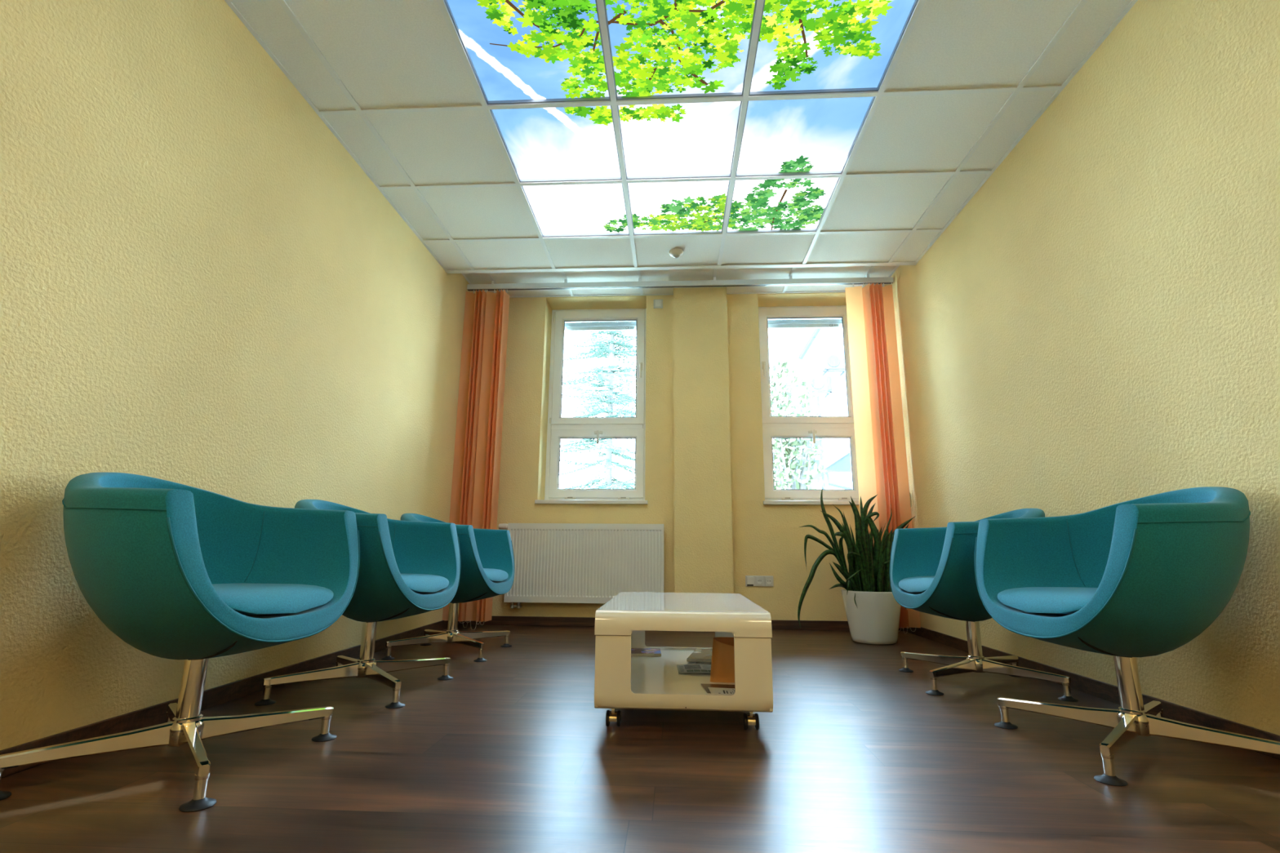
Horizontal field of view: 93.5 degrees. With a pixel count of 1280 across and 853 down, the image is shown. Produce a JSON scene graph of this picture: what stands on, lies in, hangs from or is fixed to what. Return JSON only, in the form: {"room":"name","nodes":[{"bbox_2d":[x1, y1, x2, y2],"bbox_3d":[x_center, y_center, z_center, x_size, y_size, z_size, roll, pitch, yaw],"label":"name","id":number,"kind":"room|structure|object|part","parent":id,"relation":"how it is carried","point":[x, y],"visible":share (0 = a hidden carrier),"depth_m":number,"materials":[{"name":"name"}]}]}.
{"room":"waiting room","nodes":[
{"label":"waiting room","id":0,"kind":"room"},
{"bbox_2d":[0,0,475,750],"bbox_3d":[-1.680,-0.574,1.904,0.200,3.000,7.200,0,-12,3],"label":"wall","id":1,"kind":"structure","parent":0,"point":[202,286],"depth_m":2.05,"materials":[{"name":"yellow paint"}]},
{"bbox_2d":[0,620,459,777],"bbox_3d":[-1.592,0.839,1.488,0.013,0.066,6.573,0,-12,3],"label":"baseboard","id":2,"kind":"structure","parent":1,"relation":"attached to","point":[153,715],"depth_m":2.15,"materials":[{"name":"brown wood"}]},
{"bbox_2d":[0,624,1279,852],"bbox_3d":[0.108,0.947,1.484,4.007,0.120,7.200,0,-12,3],"label":"floor","id":3,"kind":"structure","parent":0,"point":[513,753],"depth_m":1.54,"materials":[{"name":"brown wood"}]},
{"bbox_2d":[0,472,359,812],"bbox_3d":[-1.241,0.519,1.681,0.614,0.776,0.818,0,-12,3],"label":"tub chair","id":4,"kind":"object","parent":3,"relation":"on","point":[175,571],"visible":1,"depth_m":1.50,"materials":[{"name":"teal fabric"}]},
{"bbox_3d":[-1.368,0.813,1.485,0.338,0.100,0.038,11,-16,-41],"label":"leg","id":5,"kind":"part","parent":4,"relation":"part of","materials":[{"name":"silver metal"}]},
{"bbox_3d":[-1.352,0.869,1.757,0.038,0.100,0.338,11,-16,-41],"label":"leg","id":6,"kind":"part","parent":4,"relation":"part of","materials":[{"name":"silver metal"}]},
{"bbox_3d":[-1.090,0.812,1.469,0.038,0.100,0.338,11,-16,-41],"label":"leg","id":7,"kind":"part","parent":4,"relation":"part of","materials":[{"name":"silver metal"}]},
{"bbox_3d":[-1.074,0.868,1.741,0.338,0.100,0.038,11,-16,-41],"label":"leg","id":8,"kind":"part","parent":4,"relation":"part of","materials":[{"name":"silver metal"}]},
{"bbox_2d":[212,583,333,614],"bbox_3d":[-1.152,0.483,1.684,0.403,0.074,0.544,0,-12,3],"label":"seat cushion","id":9,"kind":"object","parent":4,"relation":"on","point":[233,598],"depth_m":1.66,"materials":[{"name":"teal fabric"}]},
{"bbox_2d":[254,499,460,708],"bbox_3d":[-1.154,0.701,2.549,0.614,0.776,0.818,0,-12,3],"label":"tub chair","id":10,"kind":"object","parent":3,"relation":"on","point":[407,568],"visible":0.77,"depth_m":2.44,"materials":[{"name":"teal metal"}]},
{"bbox_3d":[-1.280,0.994,2.353,0.338,0.100,0.038,11,-16,-41],"label":"leg","id":11,"kind":"part","parent":10,"relation":"part of","materials":[{"name":"silver metal"}]},
{"bbox_3d":[-1.265,1.051,2.625,0.038,0.100,0.338,11,-16,-41],"label":"leg","id":12,"kind":"part","parent":10,"relation":"part of","materials":[{"name":"silver metal"}]},
{"bbox_3d":[-1.002,0.993,2.337,0.038,0.100,0.338,11,-16,-41],"label":"leg","id":13,"kind":"part","parent":10,"relation":"part of","materials":[{"name":"silver metal"}]},
{"bbox_3d":[-0.987,1.050,2.609,0.338,0.100,0.038,11,-16,-41],"label":"leg","id":14,"kind":"part","parent":10,"relation":"part of","materials":[{"name":"silver metal"}]},
{"bbox_2d":[400,573,448,592],"bbox_3d":[-1.064,0.664,2.552,0.403,0.074,0.544,0,-12,3],"label":"seat cushion","id":15,"kind":"object","parent":10,"relation":"on","point":[412,583],"depth_m":2.53,"materials":[{"name":"teal fabric"}]},
{"bbox_2d":[380,513,514,662],"bbox_3d":[-1.087,0.895,3.478,0.614,0.776,0.818,0,-12,3],"label":"tub chair","id":16,"kind":"object","parent":3,"relation":"on","point":[486,555],"visible":0.64,"depth_m":3.37,"materials":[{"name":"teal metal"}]},
{"bbox_3d":[-1.213,1.188,3.281,0.338,0.100,0.038,11,-16,-41],"label":"leg","id":17,"kind":"part","parent":16,"relation":"part of","materials":[{"name":"silver metal"}]},
{"bbox_3d":[-1.197,1.245,3.553,0.038,0.100,0.338,11,-16,-41],"label":"leg","id":18,"kind":"part","parent":16,"relation":"part of","materials":[{"name":"silver metal"}]},
{"bbox_3d":[-0.935,1.187,3.266,0.038,0.100,0.338,11,-16,-41],"label":"leg","id":19,"kind":"part","parent":16,"relation":"part of","materials":[{"name":"silver metal"}]},
{"bbox_3d":[-0.920,1.244,3.538,0.338,0.100,0.038,11,-16,-41],"label":"leg","id":20,"kind":"part","parent":16,"relation":"part of","materials":[{"name":"silver metal"}]},
{"bbox_2d":[483,568,508,582],"bbox_3d":[-0.997,0.859,3.480,0.403,0.074,0.544,0,-12,3],"label":"seat cushion","id":21,"kind":"object","parent":16,"relation":"on","point":[491,575],"depth_m":3.47,"materials":[{"name":"teal fabric"}]},
{"bbox_2d":[594,591,773,729],"bbox_3d":[0.164,0.885,2.397,0.571,0.374,0.983,0,-12,3],"label":"coffee table","id":22,"kind":"object","parent":3,"relation":"on","point":[622,680],"visible":0.87,"depth_m":1.95,"materials":[{"name":"white paint"}]},
{"bbox_2d":[631,648,661,656],"bbox_3d":[0.010,1.024,2.732,0.168,0.011,0.150,0,-12,0],"label":"magazine","id":23,"kind":"object","parent":22,"relation":"on","point":[634,651],"visible":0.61,"depth_m":2.69,"materials":[{"name":"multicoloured paper"}]},
{"bbox_2d":[676,664,711,673],"bbox_3d":[0.233,0.950,2.359,0.178,0.005,0.175,0,-12,3],"label":"leaflet","id":24,"kind":"object","parent":22,"relation":"on","point":[682,668],"visible":0.81,"depth_m":2.36,"materials":[{"name":"beige paper"}]},
{"bbox_2d":[684,664,701,669],"bbox_3d":[0.209,0.955,2.389,0.067,0.002,0.087,0,-12,3],"label":"picture","id":25,"kind":"object","parent":24,"relation":"on","point":[686,666],"depth_m":2.39},
{"bbox_2d":[695,662,711,665],"bbox_3d":[0.322,0.995,2.562,0.177,0.004,0.210,0,-12,3],"label":"magazine","id":26,"kind":"object","parent":22,"relation":"on","point":[696,663],"visible":0.13,"depth_m":2.48,"materials":[{"name":"beige paper"}]},
{"bbox_2d":[686,648,712,662],"bbox_3d":[0.308,1.002,2.635,0.185,0.011,0.285,-1,-12,9],"label":"magazine","id":27,"kind":"object","parent":26,"relation":"on","point":[698,655],"visible":0.56,"depth_m":2.58,"materials":[{"name":"beige paper"}]},
{"bbox_2d":[700,683,734,694],"bbox_3d":[0.293,0.883,2.022,0.172,0.003,0.145,0,-12,3],"label":"leaflet","id":28,"kind":"object","parent":22,"relation":"on","point":[704,686],"visible":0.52,"depth_m":2.06,"materials":[{"name":"beige paper"}]},
{"bbox_2d":[707,687,734,694],"bbox_3d":[0.296,0.869,1.973,0.151,0.003,0.095,-2,-12,10],"label":"leaflet","id":29,"kind":"object","parent":28,"relation":"on","point":[714,691],"visible":0.68,"depth_m":1.98,"materials":[{"name":"beige paper"}]},
{"bbox_2d":[710,636,734,682],"bbox_3d":[0.311,0.840,2.169,0.120,0.148,0.042,0,-12,3],"label":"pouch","id":30,"kind":"object","parent":22,"relation":"on","point":[722,664],"visible":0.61,"depth_m":2.15,"materials":[{"name":"orange leather"}]},
{"bbox_2d":[797,485,914,644],"bbox_3d":[1.441,0.903,4.026,0.852,1.025,0.605,1,-12,-5],"label":"potted plant","id":31,"kind":"object","parent":3,"relation":"on","point":[873,612],"visible":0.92,"depth_m":3.93,"materials":[{"name":"green plant"}]},
{"bbox_3d":[1.533,1.248,3.965,0.378,0.327,0.378,0,-12,3],"label":"pot","id":32,"kind":"part","parent":31,"relation":"part of","materials":[{"name":"white ceramic"}]},
{"bbox_2d":[889,508,1078,702],"bbox_3d":[1.525,0.766,2.757,0.630,0.776,0.818,-1,-12,6],"label":"tub chair","id":33,"kind":"object","parent":3,"relation":"on","point":[932,569],"visible":0.76,"depth_m":2.63,"materials":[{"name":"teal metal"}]},
{"bbox_2d":[898,576,934,592],"bbox_3d":[1.445,0.732,2.773,0.403,0.074,0.544,-1,-12,6],"label":"seat cushion","id":34,"kind":"object","parent":33,"relation":"on","point":[906,584],"depth_m":2.78,"materials":[{"name":"teal fabric"}]},
{"bbox_3d":[1.397,1.120,2.851,0.038,0.100,0.338,8,-14,-33],"label":"leg","id":35,"kind":"part","parent":33,"relation":"part of","materials":[{"name":"silver metal"}]},
{"bbox_3d":[1.345,1.064,2.583,0.338,0.100,0.038,8,-14,-33],"label":"leg","id":36,"kind":"part","parent":33,"relation":"part of","materials":[{"name":"silver metal"}]},
{"bbox_3d":[1.670,1.112,2.800,0.338,0.100,0.038,8,-14,-33],"label":"leg","id":37,"kind":"part","parent":33,"relation":"part of","materials":[{"name":"silver metal"}]},
{"bbox_3d":[1.619,1.056,2.532,0.038,0.100,0.338,8,-14,-33],"label":"leg","id":38,"kind":"part","parent":33,"relation":"part of","materials":[{"name":"silver metal"}]},
{"bbox_2d":[974,486,1279,786],"bbox_3d":[1.488,0.575,1.841,0.614,0.776,0.818,0,-12,3],"label":"tub chair","id":39,"kind":"object","parent":3,"relation":"on","point":[1145,576],"visible":1,"depth_m":1.65,"materials":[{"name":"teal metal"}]},
{"bbox_2d":[996,586,1097,614],"bbox_3d":[1.399,0.539,1.854,0.403,0.074,0.544,0,-12,3],"label":"seat cushion","id":40,"kind":"object","parent":39,"relation":"on","point":[1010,600],"depth_m":1.85,"materials":[{"name":"teal fabric"}]},
{"bbox_3d":[1.331,0.925,1.919,0.038,0.100,0.338,11,-16,-41],"label":"leg","id":41,"kind":"part","parent":39,"relation":"part of","materials":[{"name":"silver metal"}]},
{"bbox_3d":[1.316,0.869,1.647,0.338,0.100,0.038,11,-16,-41],"label":"leg","id":42,"kind":"part","parent":39,"relation":"part of","materials":[{"name":"silver metal"}]},
{"bbox_3d":[1.609,0.924,1.904,0.338,0.100,0.038,11,-16,-41],"label":"leg","id":43,"kind":"part","parent":39,"relation":"part of","materials":[{"name":"silver metal"}]},
{"bbox_3d":[1.594,0.868,1.632,0.038,0.100,0.338,11,-16,-41],"label":"leg","id":44,"kind":"part","parent":39,"relation":"part of","materials":[{"name":"silver metal"}]},
{"bbox_2d":[492,292,860,621],"bbox_3d":[0.309,0.111,5.112,3.407,3.000,0.427,0,-12,3],"label":"wall","id":45,"kind":"structure","parent":0,"point":[768,540],"depth_m":4.87,"materials":[{"name":"yellow paint"}]},
{"bbox_2d":[497,523,664,608],"bbox_3d":[-0.466,1.084,4.681,1.305,0.647,0.101,0,-12,3],"label":"radiator","id":46,"kind":"object","parent":45,"relation":"attached to","point":[554,562],"visible":0.84,"depth_m":4.64,"materials":[{"name":"white metal"}]},
{"bbox_2d":[534,308,647,504],"bbox_3d":[-0.375,-0.216,5.157,0.906,1.776,0.369,0,-12,3],"label":"window","id":47,"kind":"structure","parent":45,"relation":"in","point":[558,428],"depth_m":5.22,"materials":[{"name":"white plastic"}]},
{"bbox_3d":[-0.384,0.632,4.945,0.906,0.030,0.299,0,-12,3],"label":"sill","id":48,"kind":"part","parent":47,"relation":"part of","materials":[{"name":"white plastic"}]},
{"bbox_3d":[-0.370,0.314,5.169,0.812,0.600,0.050,0,-12,3],"label":"sash","id":49,"kind":"part","parent":47,"relation":"part of","materials":[{"name":"white plastic"}]},
{"bbox_3d":[-0.363,-0.532,5.345,0.812,1.055,0.050,0,-12,3],"label":"sash","id":50,"kind":"part","parent":47,"relation":"part of","materials":[{"name":"white plastic"}]},
{"bbox_3d":[-0.359,0.093,5.163,0.072,0.119,0.054,0,-12,3],"label":"handle","id":51,"kind":"part","parent":47,"relation":"part of","materials":[{"name":"white plastic"}]},
{"bbox_2d":[564,320,635,326],"bbox_3d":[-0.362,-0.973,5.494,0.810,0.124,0.012,0,-12,3],"label":"roller shutter","id":52,"kind":"object","parent":47,"relation":"attached to","point":[613,323],"depth_m":5.48,"materials":[{"name":"grey plastic"}]},
{"bbox_3d":[0.005,-0.493,5.265,0.030,0.150,0.054,0,-12,3],"label":"handle","id":53,"kind":"part","parent":47,"relation":"part of","materials":[{"name":"white plastic"}]},
{"bbox_2d":[653,299,662,308],"bbox_3d":[0.155,-1.048,5.137,0.080,0.080,0.016,0,-12,3],"label":"wall switch","id":54,"kind":"object","parent":45,"relation":"attached to","point":[658,304],"visible":1,"depth_m":5.13,"materials":[{"name":"white plastic"}]},
{"bbox_2d":[459,615,904,631],"bbox_3d":[0.281,1.488,4.528,3.381,0.066,0.156,0,-12,3],"label":"baseboard","id":55,"kind":"structure","parent":45,"relation":"attached to","point":[495,620],"depth_m":4.63,"materials":[{"name":"brown wood"}]},
{"bbox_2d":[745,575,773,586],"bbox_3d":[0.919,1.188,4.624,0.213,0.080,0.020,0,-12,3],"label":"strip","id":56,"kind":"object","parent":45,"relation":"attached to","point":[750,580],"visible":1,"depth_m":4.62,"materials":[{"name":"white plastic"}]},
{"bbox_2d":[755,576,763,585],"bbox_3d":[0.919,1.188,4.624,0.056,0.066,0.004,0,-12,3],"label":"socket","id":57,"kind":"object","parent":56,"relation":"attached to","point":[759,580],"depth_m":4.62,"materials":[{"name":"white plastic"}]},
{"bbox_2d":[764,577,773,585],"bbox_3d":[0.990,1.188,4.620,0.056,0.066,0.004,0,-12,3],"label":"socket","id":58,"kind":"object","parent":56,"relation":"attached to","point":[768,580],"depth_m":4.62,"materials":[{"name":"white plastic"}]},
{"bbox_2d":[758,305,859,505],"bbox_3d":[1.443,-0.222,5.055,0.911,1.776,0.369,0,-12,3],"label":"window","id":59,"kind":"structure","parent":45,"relation":"in","point":[804,317],"depth_m":5.12,"materials":[{"name":"white plastic"}]},
{"bbox_3d":[1.075,-0.496,5.204,0.030,0.150,0.054,0,-12,3],"label":"handle","id":60,"kind":"part","parent":59,"relation":"part of","materials":[{"name":"white plastic"}]},
{"bbox_2d":[768,318,841,324],"bbox_3d":[1.455,-0.979,5.392,0.815,0.124,0.012,0,-12,3],"label":"roller shutter","id":61,"kind":"object","parent":59,"relation":"attached to","point":[797,321],"depth_m":5.38,"materials":[{"name":"grey plastic"}]},
{"bbox_3d":[1.455,-0.538,5.242,0.822,1.055,0.050,0,-12,3],"label":"sash","id":62,"kind":"part","parent":59,"relation":"part of","materials":[{"name":"white plastic"}]},
{"bbox_3d":[1.448,0.307,5.066,0.822,0.600,0.050,0,-12,3],"label":"sash","id":63,"kind":"part","parent":59,"relation":"part of","materials":[{"name":"white plastic"}]},
{"bbox_3d":[1.434,0.625,4.843,0.911,0.030,0.299,0,-12,3],"label":"sill","id":64,"kind":"part","parent":59,"relation":"part of","materials":[{"name":"white plastic"}]},
{"bbox_3d":[1.458,0.087,5.060,0.072,0.119,0.054,0,-12,3],"label":"handle","id":65,"kind":"part","parent":59,"relation":"part of","materials":[{"name":"white plastic"}]},
{"bbox_2d":[224,0,1137,297],"bbox_3d":[0.124,-1.865,1.955,3.407,0.421,6.573,0,-12,3],"label":"ceiling","id":66,"kind":"structure","parent":0,"point":[395,82],"depth_m":2.98,"materials":[{"name":"tile"}]},
{"bbox_2d":[444,0,610,104],"bbox_3d":[-0.437,-1.563,2.495,0.576,0.020,0.576,0,-12,3],"label":"recessed light","id":67,"kind":"object","parent":66,"relation":"in","point":[517,51],"visible":1,"depth_m":2.49,"materials":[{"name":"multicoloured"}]},
{"bbox_2d":[489,105,622,182],"bbox_3d":[-0.403,-1.440,3.081,0.576,0.020,0.576,0,-12,3],"label":"recessed light","id":68,"kind":"object","parent":66,"relation":"in","point":[561,144],"visible":0.99,"depth_m":3.07,"materials":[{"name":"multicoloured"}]},
{"bbox_2d":[521,183,629,236],"bbox_3d":[-0.369,-1.318,3.668,0.576,0.020,0.576,0,-12,3],"label":"recessed light","id":69,"kind":"object","parent":66,"relation":"in","point":[597,209],"visible":1,"depth_m":3.67,"materials":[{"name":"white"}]},
{"bbox_2d":[668,248,683,258],"bbox_3d":[0.249,-1.181,4.141,0.100,0.044,0.100,0,-12,3],"label":"detector","id":70,"kind":"object","parent":66,"relation":"attached to","point":[675,253],"visible":1,"depth_m":4.12,"materials":[{"name":"white plastic"}]},
{"bbox_2d":[626,180,729,235],"bbox_3d":[0.230,-1.320,3.634,0.576,0.020,0.576,0,-12,3],"label":"recessed light","id":71,"kind":"object","parent":66,"relation":"in","point":[689,207],"visible":1,"depth_m":3.63,"materials":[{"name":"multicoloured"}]},
{"bbox_2d":[617,101,742,179],"bbox_3d":[0.196,-1.442,3.048,0.576,0.020,0.576,0,-12,3],"label":"recessed light","id":72,"kind":"object","parent":66,"relation":"in","point":[682,140],"visible":0.99,"depth_m":3.03,"materials":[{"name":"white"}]},
{"bbox_2d":[603,0,757,100],"bbox_3d":[0.163,-1.565,2.461,0.576,0.020,0.576,0,-12,3],"label":"recessed light","id":73,"kind":"object","parent":66,"relation":"in","point":[660,49],"visible":1,"depth_m":2.48,"materials":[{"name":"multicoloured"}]},
{"bbox_2d":[442,274,920,633],"bbox_3d":[0.276,0.136,4.557,3.404,2.710,0.130,0,-12,3],"label":"curtain","id":74,"kind":"object","parent":66,"relation":"hanging from","point":[877,398],"visible":0.75,"depth_m":4.62,"materials":[{"name":"orange fabric"}]},
{"bbox_3d":[1.967,-0.323,4.547,0.004,1.646,0.003,0,-12,3],"label":"pull cord","id":75,"kind":"part","parent":74,"relation":"part of","materials":[{"name":"fabric"}]},
{"bbox_2d":[726,177,839,233],"bbox_3d":[0.829,-1.322,3.600,0.576,0.020,0.576,0,-12,3],"label":"recessed light","id":76,"kind":"object","parent":66,"relation":"in","point":[784,205],"visible":0.98,"depth_m":3.59,"materials":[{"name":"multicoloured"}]},
{"bbox_2d":[735,96,875,176],"bbox_3d":[0.795,-1.445,3.014,0.576,0.020,0.576,0,-12,3],"label":"recessed light","id":77,"kind":"object","parent":66,"relation":"in","point":[803,136],"visible":0.99,"depth_m":3.00,"materials":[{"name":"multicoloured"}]},
{"bbox_2d":[748,0,918,95],"bbox_3d":[0.761,-1.567,2.427,0.576,0.020,0.576,0,-12,3],"label":"recessed light","id":78,"kind":"object","parent":66,"relation":"in","point":[804,46],"visible":1,"depth_m":2.46,"materials":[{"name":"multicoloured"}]},
{"bbox_2d":[673,287,733,593],"bbox_3d":[0.492,0.191,4.794,0.440,2.718,0.143,0,-12,3],"label":"wall pillar","id":79,"kind":"structure","parent":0,"point":[704,553],"depth_m":4.73,"materials":[{"name":"yellow paint"}]},
{"bbox_2d":[884,0,1279,735],"bbox_3d":[1.921,-0.586,1.701,0.200,3.000,7.200,0,-12,3],"label":"wall","id":80,"kind":"structure","parent":0,"point":[1097,326],"depth_m":2.29,"materials":[{"name":"yellow paint"}]},
{"bbox_2d":[903,626,1279,759],"bbox_3d":[1.796,0.827,1.297,0.013,0.066,6.573,0,-12,3],"label":"baseboard","id":81,"kind":"structure","parent":80,"relation":"attached to","point":[1094,687],"depth_m":2.39,"materials":[{"name":"brown wood"}]},
{"label":"outside","id":82,"kind":"structure","parent":0,"visible":0},
{"bbox_3d":[1.823,7.884,31.809,80.000,0.300,54.400,0,-12,3],"label":"ground","id":83,"kind":"structure","parent":82,"visible":0},
{"bbox_2d":[559,321,635,488],"bbox_3d":[-0.635,-1.478,11.001,3.600,9.501,3.648,0,-12,3],"label":"tree","id":84,"kind":"object","parent":83,"relation":"on","point":[609,351],"visible":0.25,"depth_m":10.84,"materials":[{"name":"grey plant"}]},
{"bbox_2d":[769,352,826,488],"bbox_3d":[2.610,0.956,10.506,1.298,4.588,1.293,0,-12,3],"label":"leafy tree","id":85,"kind":"object","parent":83,"relation":"on","point":[793,479],"visible":0.59,"depth_m":10.53,"materials":[{"name":"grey plant"}]},
{"bbox_2d":[775,438,820,488],"bbox_3d":[4.844,2.489,18.055,1.020,4.700,2.150,0,-12,3],"label":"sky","id":86,"kind":"structure","parent":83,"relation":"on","point":[817,442],"depth_m":17.42,"materials":[{"name":"white"}]},
{"bbox_2d":[817,395,825,488],"bbox_3d":[3.604,1.425,11.774,0.180,4.200,0.180,0,-12,3],"label":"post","id":87,"kind":"object","parent":83,"relation":"on","point":[819,396],"visible":0.07,"depth_m":11.96,"materials":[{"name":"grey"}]},
{"bbox_2d":[793,327,849,464],"bbox_3d":[10.089,-1.947,24.258,8.974,16.000,8.250,0,-12,3],"label":"building","id":88,"kind":"structure","parent":83,"relation":"on","point":[822,341],"depth_m":20.46,"materials":[{"name":"white"}]},
{"bbox_2d":[805,375,835,397],"bbox_3d":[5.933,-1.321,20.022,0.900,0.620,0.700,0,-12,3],"label":"air conditioner","id":89,"kind":"object","parent":88,"relation":"attached to","point":[823,384],"visible":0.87,"depth_m":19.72,"materials":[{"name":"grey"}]},
{"bbox_3d":[5.927,-1.384,19.918,0.760,0.540,0.370,0,-12,3],"label":"casing","id":90,"kind":"part","parent":89,"relation":"part of","materials":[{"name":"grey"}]},
{"bbox_2d":[821,353,844,376],"bbox_3d":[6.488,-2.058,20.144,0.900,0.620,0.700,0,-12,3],"label":"air conditioner","id":91,"kind":"object","parent":88,"relation":"attached to","point":[831,362],"visible":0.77,"depth_m":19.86,"materials":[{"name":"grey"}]},
{"bbox_2d":[826,354,844,368],"bbox_3d":[6.501,-2.155,19.849,0.660,0.450,0.025,0,-12,3],"label":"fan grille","id":92,"kind":"object","parent":91,"relation":"attached to","point":[833,361],"depth_m":19.85,"materials":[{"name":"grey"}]},
{"bbox_2d":[791,447,853,489],"bbox_3d":[5.694,2.011,14.124,3.837,4.045,4.535,0,-12,3],"label":"garage","id":93,"kind":"structure","parent":83,"relation":"on","point":[837,474],"depth_m":12.39,"materials":[{"name":"white"}]},
{"bbox_3d":[4.640,0.220,12.274,1.953,1.311,0.070,0,-12,3],"label":"roof trim","id":94,"kind":"part","parent":93,"relation":"part of","materials":[{"name":"white"}]}
]}

